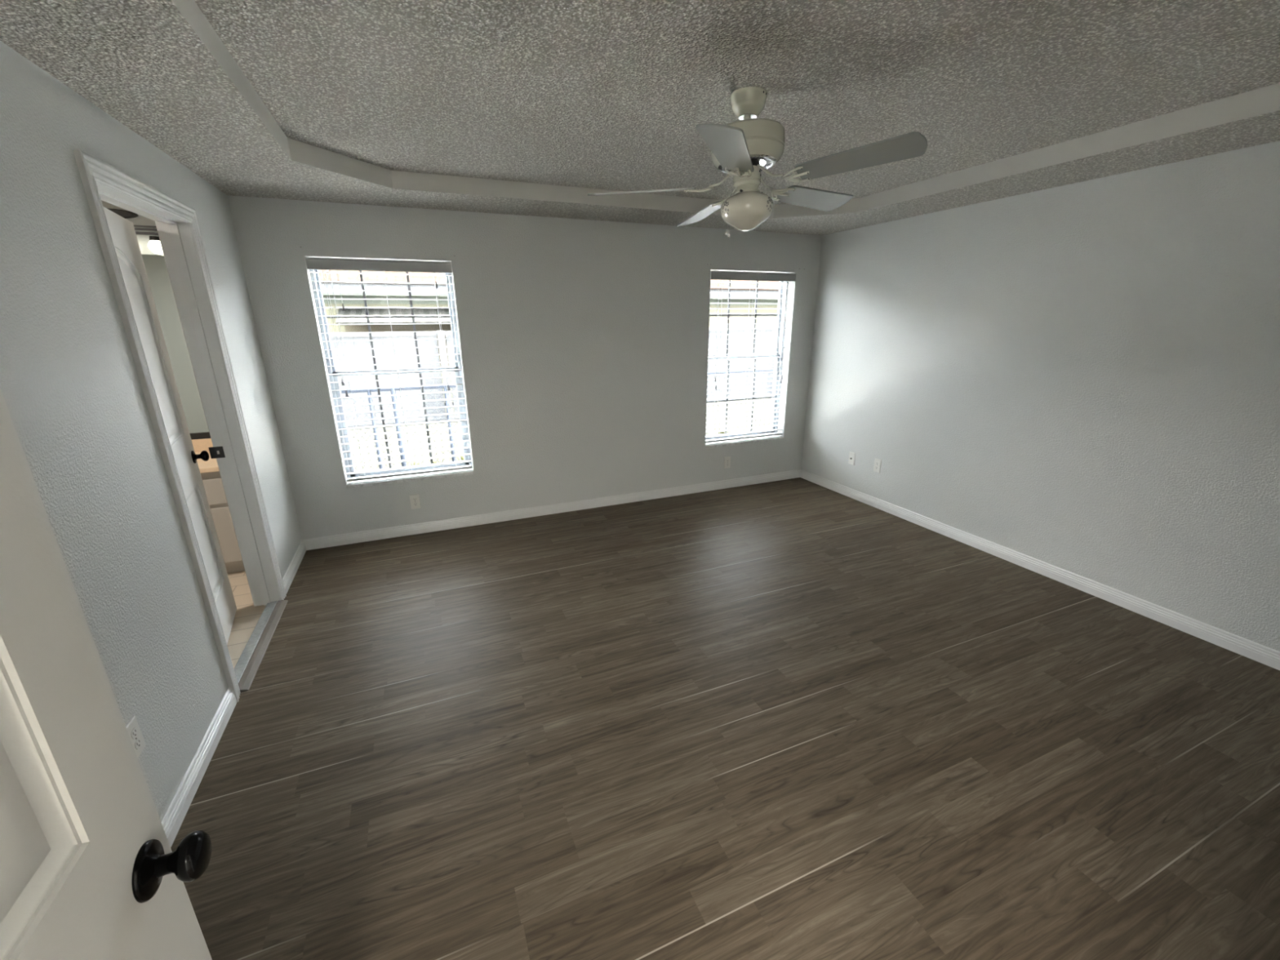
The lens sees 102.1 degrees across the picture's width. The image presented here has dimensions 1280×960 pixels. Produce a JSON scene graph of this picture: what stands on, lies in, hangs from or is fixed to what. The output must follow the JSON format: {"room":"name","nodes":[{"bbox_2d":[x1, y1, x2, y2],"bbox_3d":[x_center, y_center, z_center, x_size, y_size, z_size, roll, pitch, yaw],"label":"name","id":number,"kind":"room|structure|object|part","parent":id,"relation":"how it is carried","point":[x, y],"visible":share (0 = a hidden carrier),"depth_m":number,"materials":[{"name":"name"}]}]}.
{"room":"empty bedroom","nodes":[
{"label":"empty bedroom","id":0,"kind":"room"},
{"bbox_2d":[0,40,302,822],"bbox_3d":[-2.792,0.113,1.251,2.400,2.670,4.780,-7,19,-22],"label":"wall","id":1,"kind":"structure","parent":0,"point":[70,386],"depth_m":1.63,"materials":[{"name":"paint"}]},
{"bbox_2d":[106,208,163,254],"bbox_3d":[-3.169,-1.493,3.096,0.580,0.250,0.088,-7,19,-22],"label":"light fixture","id":2,"kind":"object","parent":1,"relation":"attached to","point":[154,246],"visible":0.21,"depth_m":3.15,"materials":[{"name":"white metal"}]},
{"bbox_2d":[149,235,159,240],"bbox_3d":[-2.979,-1.483,3.182,0.060,0.024,0.060,-7,19,-22],"label":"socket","id":3,"kind":"object","parent":2,"relation":"attached to","point":[151,237],"depth_m":3.16,"materials":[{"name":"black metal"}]},
{"bbox_3d":[-2.979,-1.440,3.195,0.086,0.086,0.086,-7,19,-22],"label":"lamp globe","id":4,"kind":"part","parent":2,"relation":"part of","materials":[{"name":"beige glass"}]},
{"bbox_2d":[125,715,146,758],"bbox_3d":[-1.521,0.779,1.558,0.008,0.115,0.070,-7,19,-22],"label":"wall outlet","id":5,"kind":"object","parent":1,"relation":"attached to","point":[133,729],"visible":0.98,"depth_m":1.56,"materials":[{"name":"white plastic"}]},
{"bbox_2d":[130,727,137,738],"bbox_3d":[-1.519,0.760,1.554,0.003,0.027,0.033,-7,19,-22],"label":"receptacle","id":6,"kind":"object","parent":5,"relation":"attached to","point":[134,731],"depth_m":1.55,"materials":[{"name":"grey plastic"}]},
{"bbox_2d":[134,737,141,749],"bbox_3d":[-1.518,0.797,1.565,0.003,0.027,0.033,-7,19,-22],"label":"receptacle","id":7,"kind":"object","parent":5,"relation":"attached to","point":[137,740],"depth_m":1.56,"materials":[{"name":"grey plastic"}]},
{"bbox_2d":[102,206,236,644],"bbox_3d":[-2.136,-0.114,2.340,0.161,2.026,0.860,-11,20,-30],"label":"door","id":8,"kind":"structure","parent":1,"relation":"in","point":[122,232],"depth_m":2.48,"materials":[{"name":"paint"}]},
{"bbox_3d":[-2.279,-0.125,2.697,0.050,0.056,0.056,-11,20,-30],"label":"knob","id":9,"kind":"part","parent":8,"relation":"part of","materials":[{"name":"black metal"}]},
{"bbox_2d":[141,253,210,439],"bbox_3d":[-3.249,-0.814,3.301,1.140,1.170,0.022,-7,19,-22],"label":"wall mirror","id":10,"kind":"object","parent":1,"relation":"attached to","point":[155,265],"visible":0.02,"depth_m":3.38,"materials":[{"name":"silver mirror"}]},
{"bbox_2d":[72,149,286,702],"bbox_3d":[-2.046,-0.162,2.370,0.169,2.122,0.999,-7,19,-22],"label":"door frame","id":11,"kind":"structure","parent":1,"relation":"attached to","point":[91,170],"depth_m":2.54,"materials":[{"name":"white paint"}]},
{"bbox_3d":[-2.261,-0.147,2.765,0.062,0.062,0.004,-7,19,-22],"label":"strike plate","id":12,"kind":"part","parent":11,"relation":"part of","materials":[{"name":"black metal"}]},
{"bbox_2d":[161,539,306,847],"bbox_3d":[-1.618,1.049,1.899,0.014,0.083,4.260,-7,19,-22],"label":"baseboard","id":13,"kind":"structure","parent":1,"relation":"attached to","point":[175,815],"depth_m":1.93,"materials":[{"name":"white paint"}]},
{"bbox_2d":[226,570,266,668],"bbox_3d":[-3.063,1.081,2.304,2.245,0.200,2.960,-7,19,-22],"label":"floor","id":14,"kind":"structure","parent":0,"point":[246,616],"depth_m":2.94,"materials":[{"name":"beige tile"}]},
{"bbox_2d":[191,438,244,573],"bbox_3d":[-3.114,0.211,3.369,1.190,0.830,0.565,-7,19,-22],"label":"vanity cabinet","id":15,"kind":"object","parent":14,"relation":"on","point":[209,469],"visible":0.03,"depth_m":3.30,"materials":[{"name":"grey paint"}]},
{"bbox_2d":[191,438,219,473],"bbox_3d":[-3.116,-0.130,3.262,1.190,0.115,0.565,-7,19,-22],"label":"countertop","id":16,"kind":"structure","parent":15,"relation":"on","point":[199,445],"depth_m":3.39,"materials":[{"name":"beige laminate"}]},
{"bbox_3d":[-2.681,0.075,3.232,0.380,0.165,0.018,-7,19,-22],"label":"drawer","id":17,"kind":"part","parent":15,"relation":"part of","materials":[{"name":"grey paint"}]},
{"bbox_3d":[-2.679,0.357,3.320,0.380,0.375,0.018,-7,19,-22],"label":"cabinet door","id":18,"kind":"part","parent":15,"relation":"part of","materials":[{"name":"grey paint"}]},
{"bbox_2d":[234,600,277,683],"bbox_3d":[-2.013,0.842,2.694,0.050,0.012,0.855,-7,19,-22],"label":"threshold","id":19,"kind":"object","parent":14,"relation":"on","point":[246,655],"visible":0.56,"depth_m":2.69,"materials":[{"name":"grey stone"}]},
{"bbox_2d":[226,195,822,539],"bbox_3d":[-0.484,-0.840,4.353,4.618,2.720,0.200,-7,19,-22],"label":"wall","id":20,"kind":"structure","parent":0,"point":[584,344],"depth_m":4.09,"materials":[{"name":"paint"}]},
{"bbox_2d":[309,269,474,488],"bbox_3d":[-1.771,-0.768,3.794,0.893,1.566,0.220,-7,19,-22],"label":"window","id":21,"kind":"structure","parent":20,"relation":"in","point":[314,276],"depth_m":3.84,"materials":[{"name":"grey plastic"}]},
{"bbox_3d":[-1.804,-1.156,3.751,0.849,0.754,0.030,-7,19,-22],"label":"sash","id":22,"kind":"part","parent":21,"relation":"part of","materials":[{"name":"grey plastic"}]},
{"bbox_2d":[305,257,472,481],"bbox_3d":[-1.746,-0.767,3.733,0.885,1.517,0.075,-7,19,-22],"label":"window blind","id":23,"kind":"object","parent":21,"relation":"attached to","point":[313,263],"visible":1,"depth_m":3.70,"materials":[{"name":"grey plastic"}]},
{"bbox_3d":[-2.069,-1.040,3.481,0.009,0.720,0.002,9,19,27],"label":"lift cord","id":24,"kind":"part","parent":23,"relation":"part of","materials":[{"name":"white fabric"}]},
{"bbox_3d":[-2.057,-1.003,3.497,0.006,0.800,0.007,-7,19,-22],"label":"lift cord","id":25,"kind":"part","parent":23,"relation":"part of","materials":[{"name":"white fabric"}]},
{"bbox_3d":[-2.046,-0.707,3.630,0.002,1.446,0.055,-7,19,-22],"label":"ladder cord","id":26,"kind":"part","parent":23,"relation":"part of","materials":[{"name":"white fabric"}]},
{"bbox_3d":[-1.750,-0.746,3.749,0.002,1.446,0.055,-7,19,-22],"label":"ladder cord","id":27,"kind":"part","parent":23,"relation":"part of","materials":[{"name":"white fabric"}]},
{"bbox_3d":[-1.745,-0.054,3.964,0.881,0.017,0.048,-7,19,-22],"label":"rail","id":28,"kind":"part","parent":23,"relation":"part of","materials":[{"name":"grey plastic"}]},
{"bbox_3d":[-1.436,-1.087,3.746,0.009,0.795,0.002,9,19,27],"label":"lift cord","id":29,"kind":"part","parent":23,"relation":"part of","materials":[{"name":"white fabric"}]},
{"bbox_3d":[-1.453,-0.784,3.868,0.002,1.446,0.055,-7,19,-22],"label":"ladder cord","id":30,"kind":"part","parent":23,"relation":"part of","materials":[{"name":"white fabric"}]},
{"bbox_3d":[-1.786,-0.448,3.937,0.849,0.778,0.032,-7,19,-22],"label":"sash","id":31,"kind":"part","parent":21,"relation":"part of","materials":[{"name":"grey plastic"}]},
{"bbox_3d":[-1.746,-0.018,3.979,0.893,0.024,0.120,-7,19,-22],"label":"sill","id":32,"kind":"part","parent":21,"relation":"part of","materials":[{"name":"stone"}]},
{"bbox_2d":[408,493,421,509],"bbox_3d":[-1.734,0.168,3.992,0.070,0.115,0.008,-7,19,-22],"label":"wall outlet","id":33,"kind":"object","parent":20,"relation":"attached to","point":[415,500],"visible":1,"depth_m":3.99,"materials":[{"name":"white plastic"}]},
{"bbox_2d":[302,469,800,550],"bbox_3d":[-0.380,0.202,4.598,4.498,0.083,0.014,-7,19,-22],"label":"baseboard","id":34,"kind":"structure","parent":20,"relation":"attached to","point":[463,522],"depth_m":4.38,"materials":[{"name":"white paint"}]},
{"bbox_2d":[705,280,788,448],"bbox_3d":[0.991,-1.131,4.904,0.900,1.566,0.220,-7,19,-22],"label":"window","id":35,"kind":"structure","parent":20,"relation":"in","point":[782,304],"depth_m":5.02,"materials":[{"name":"grey plastic"}]},
{"bbox_3d":[0.976,-0.811,5.046,0.856,0.778,0.032,-7,19,-22],"label":"sash","id":36,"kind":"part","parent":35,"relation":"part of","materials":[{"name":"grey plastic"}]},
{"bbox_3d":[1.016,-0.382,5.089,0.900,0.024,0.120,-7,19,-22],"label":"sill","id":37,"kind":"part","parent":35,"relation":"part of","materials":[{"name":"paint"}]},
{"bbox_2d":[705,270,796,443],"bbox_3d":[1.016,-1.131,4.842,0.892,1.517,0.075,-7,19,-22],"label":"window blind","id":38,"kind":"object","parent":35,"relation":"attached to","point":[715,274],"visible":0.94,"depth_m":4.82,"materials":[{"name":"grey plastic"}]},
{"bbox_3d":[0.684,-1.343,4.605,0.009,0.845,0.002,9,19,27],"label":"lift cord","id":39,"kind":"part","parent":38,"relation":"part of","materials":[{"name":"white fabric"}]},
{"bbox_3d":[0.694,-1.308,4.620,0.009,0.920,0.002,9,19,27],"label":"lift cord","id":40,"kind":"part","parent":38,"relation":"part of","materials":[{"name":"white fabric"}]},
{"bbox_3d":[0.713,-1.070,4.738,0.002,1.446,0.055,-7,19,-22],"label":"ladder cord","id":41,"kind":"part","parent":38,"relation":"part of","materials":[{"name":"white fabric"}]},
{"bbox_3d":[1.017,-0.417,5.074,0.888,0.017,0.048,-7,19,-22],"label":"rail","id":42,"kind":"part","parent":38,"relation":"part of","materials":[{"name":"grey plastic"}]},
{"bbox_3d":[1.012,-1.109,4.859,0.002,1.446,0.055,-7,19,-22],"label":"ladder cord","id":43,"kind":"part","parent":38,"relation":"part of","materials":[{"name":"white fabric"}]},
{"bbox_3d":[1.312,-1.149,4.979,0.002,1.446,0.055,-7,19,-22],"label":"ladder cord","id":44,"kind":"part","parent":38,"relation":"part of","materials":[{"name":"white fabric"}]},
{"bbox_3d":[1.365,-1.406,4.886,0.009,0.900,0.002,9,19,27],"label":"lift cord","id":45,"kind":"part","parent":38,"relation":"part of","materials":[{"name":"white fabric"}]},
{"bbox_3d":[1.373,-1.426,4.884,0.009,0.860,0.002,9,19,27],"label":"lift cord","id":46,"kind":"part","parent":38,"relation":"part of","materials":[{"name":"white fabric"}]},
{"bbox_3d":[0.958,-1.520,4.860,0.856,0.754,0.030,-7,19,-22],"label":"sash","id":47,"kind":"part","parent":35,"relation":"part of","materials":[{"name":"grey plastic"}]},
{"bbox_2d":[0,0,1279,235],"bbox_3d":[0.431,-1.443,2.038,4.498,0.094,4.260,-7,19,-22],"label":"ceiling","id":48,"kind":"structure","parent":0,"point":[533,108],"depth_m":1.89,"materials":[{"name":"paint"}]},
{"bbox_2d":[587,86,927,238],"bbox_3d":[0.426,-1.246,2.071,1.216,0.490,1.194,-7,19,-22],"label":"ceiling fan","id":49,"kind":"object","parent":48,"relation":"hanging from","point":[746,147],"visible":1,"depth_m":1.93,"materials":[{"name":"white metal"}]},
{"bbox_3d":[0.004,-1.151,2.069,0.427,0.044,0.139,0,17,0],"label":"fan blade","id":50,"kind":"part","parent":49,"relation":"part of","materials":[{"name":"grey wood"}]},
{"bbox_3d":[0.304,-1.260,2.450,0.137,0.062,0.426,-6,18,-17],"label":"fan blade","id":51,"kind":"part","parent":49,"relation":"part of","materials":[{"name":"grey wood"}]},
{"bbox_3d":[0.290,-1.066,1.670,0.139,0.043,0.427,6,18,18],"label":"fan blade","id":52,"kind":"part","parent":49,"relation":"part of","materials":[{"name":"grey wood"}]},
{"bbox_2d":[722,200,728,214],"bbox_3d":[0.338,-1.070,2.035,0.008,0.051,0.043,-10,20,-28],"label":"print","id":53,"kind":"object","parent":49,"relation":"attached to","point":[726,203],"depth_m":2.03,"materials":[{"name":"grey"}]},
{"bbox_3d":[0.429,-1.079,2.079,0.211,0.144,0.211,-7,19,-22],"label":"lamp shade","id":54,"kind":"part","parent":49,"relation":"part of","materials":[{"name":"white glass"}]},
{"bbox_3d":[0.421,-1.240,2.038,0.224,0.018,0.224,-7,19,-22],"label":"motor plate","id":55,"kind":"part","parent":49,"relation":"part of","materials":[{"name":"silver metal"}]},
{"bbox_2d":[766,197,772,210],"bbox_3d":[0.502,-1.071,2.008,0.043,0.051,0.008,-17,24,-42],"label":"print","id":56,"kind":"object","parent":49,"relation":"attached to","point":[769,200],"depth_m":2.01,"materials":[{"name":"grey"}]},
{"bbox_3d":[0.769,-1.244,2.287,0.427,0.048,0.135,-12,21,-33],"label":"fan blade","id":57,"kind":"part","parent":49,"relation":"part of","materials":[{"name":"grey wood"}]},
{"bbox_3d":[0.763,-1.124,1.809,0.426,0.062,0.137,13,21,36],"label":"fan blade","id":58,"kind":"part","parent":49,"relation":"part of","materials":[{"name":"grey wood"}]},
{"bbox_2d":[170,477,1279,959],"bbox_3d":[0.485,0.828,2.705,4.578,0.001,4.400,-7,19,-22],"label":"floor","id":59,"kind":"structure","parent":0,"point":[798,718],"depth_m":1.97,"materials":[{"name":"laminate"}]},
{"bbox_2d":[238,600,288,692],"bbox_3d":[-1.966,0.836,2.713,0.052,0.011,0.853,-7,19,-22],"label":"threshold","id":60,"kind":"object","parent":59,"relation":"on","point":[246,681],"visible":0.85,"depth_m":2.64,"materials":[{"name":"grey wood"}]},
{"bbox_2d":[800,140,1279,651],"bbox_3d":[2.588,-0.538,3.316,0.200,2.720,4.580,-7,19,-22],"label":"wall","id":61,"kind":"structure","parent":0,"point":[1082,379],"depth_m":3.00,"materials":[{"name":"paint"}]},
{"bbox_2d":[848,451,855,465],"bbox_3d":[1.938,-0.197,4.749,0.019,0.115,0.070,-7,19,-22],"label":"cable plate","id":62,"kind":"object","parent":61,"relation":"attached to","point":[851,455],"visible":1,"depth_m":4.75,"materials":[{"name":"white plastic"}]},
{"bbox_2d":[873,457,881,472],"bbox_3d":[2.058,-0.125,4.489,0.008,0.115,0.070,-7,19,-22],"label":"wall outlet","id":63,"kind":"object","parent":61,"relation":"attached to","point":[877,468],"visible":1,"depth_m":4.48,"materials":[{"name":"white plastic"}]},
{"bbox_2d":[800,469,1279,670],"bbox_3d":[2.511,0.506,3.558,0.014,0.083,4.260,-7,19,-22],"label":"baseboard","id":64,"kind":"structure","parent":61,"relation":"attached to","point":[1270,657],"depth_m":3.13,"materials":[{"name":"white paint"}]},
{"bbox_3d":[1.291,0.231,0.447,4.498,2.470,0.120,-7,19,-22],"label":"wall","id":65,"kind":"structure","parent":0,"visible":0},
{"bbox_2d":[0,388,212,959],"bbox_3d":[-0.499,0.506,0.308,0.161,2.026,0.816,-7,19,-22],"label":"door","id":66,"kind":"structure","parent":65,"relation":"in","point":[90,869],"depth_m":0.54,"materials":[{"name":"paint"}]},
{"bbox_3d":[-0.584,0.485,0.663,0.050,0.056,0.056,-7,19,-22],"label":"knob","id":67,"kind":"part","parent":66,"relation":"part of","materials":[{"name":"black metal"}]},
{"label":"outside","id":68,"kind":"structure","parent":0,"visible":0},
{"bbox_2d":[346,395,772,471],"bbox_3d":[-4.270,-4.308,20.240,70.000,0.001,57.000,-7,19,-22],"label":"ground","id":69,"kind":"structure","parent":68,"point":[368,438],"depth_m":8.82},
{"bbox_2d":[318,269,779,408],"bbox_3d":[-3.648,-5.142,15.715,27.200,4.270,8.200,-7,19,-22],"label":"house","id":70,"kind":"structure","parent":69,"relation":"on","point":[713,308],"depth_m":11.26,"materials":[{"name":"beige paint"}]},
{"bbox_2d":[335,307,451,369],"bbox_3d":[-2.487,-3.360,12.232,8.030,1.380,0.998,-7,19,-22],"label":"striped awning","id":71,"kind":"object","parent":70,"relation":"attached to","point":[348,311],"visible":0.25,"depth_m":11.14,"materials":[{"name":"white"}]},
{"bbox_2d":[329,327,776,426],"bbox_3d":[-2.529,-2.122,10.323,23.460,1.690,0.120,-7,19,-22],"label":"privacy fence","id":72,"kind":"object","parent":69,"relation":"on","point":[405,335],"visible":0.15,"depth_m":9.65,"materials":[{"name":"grey plastic"}]},
{"bbox_3d":[-4.896,-1.811,9.373,2.600,1.630,0.050,-7,19,-22],"label":"panel","id":73,"kind":"part","parent":72,"relation":"part of","materials":[{"name":"grey plastic"}]},
{"bbox_3d":[-3.699,-1.968,9.854,0.120,1.690,0.120,-7,19,-22],"label":"post","id":74,"kind":"part","parent":72,"relation":"part of","materials":[{"name":"grey plastic"}]},
{"bbox_3d":[-2.501,-2.126,10.335,2.600,1.630,0.050,-7,19,-22],"label":"panel","id":75,"kind":"part","parent":72,"relation":"part of","materials":[{"name":"grey plastic"}]},
{"bbox_3d":[2.288,-2.756,12.258,2.600,1.630,0.050,-7,19,-22],"label":"panel","id":76,"kind":"part","parent":72,"relation":"part of","materials":[{"name":"grey plastic"}]},
{"bbox_2d":[341,368,773,471],"bbox_3d":[-0.364,-0.993,7.653,11.916,1.090,0.056,-7,19,-22],"label":"fence","id":77,"kind":"object","parent":69,"relation":"on","point":[393,390],"visible":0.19,"depth_m":6.63,"materials":[{"name":"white metal"}]},
{"bbox_3d":[-3.311,-0.605,6.469,0.038,1.090,0.038,-7,19,-22],"label":"post","id":78,"kind":"part","parent":77,"relation":"part of","materials":[{"name":"white metal"}]},
{"bbox_3d":[-3.062,-0.637,6.569,0.056,1.090,0.056,-7,19,-22],"label":"post","id":79,"kind":"part","parent":77,"relation":"part of","materials":[{"name":"white metal"}]},
{"bbox_3d":[-2.500,-0.711,6.795,0.038,1.090,0.038,-7,19,-22],"label":"post","id":80,"kind":"part","parent":77,"relation":"part of","materials":[{"name":"white metal"}]},
{"bbox_3d":[0.103,-1.541,7.691,9.300,0.036,0.038,-7,19,-22],"label":"rail","id":81,"kind":"part","parent":77,"relation":"part of","materials":[{"name":"white metal"}]}
]}

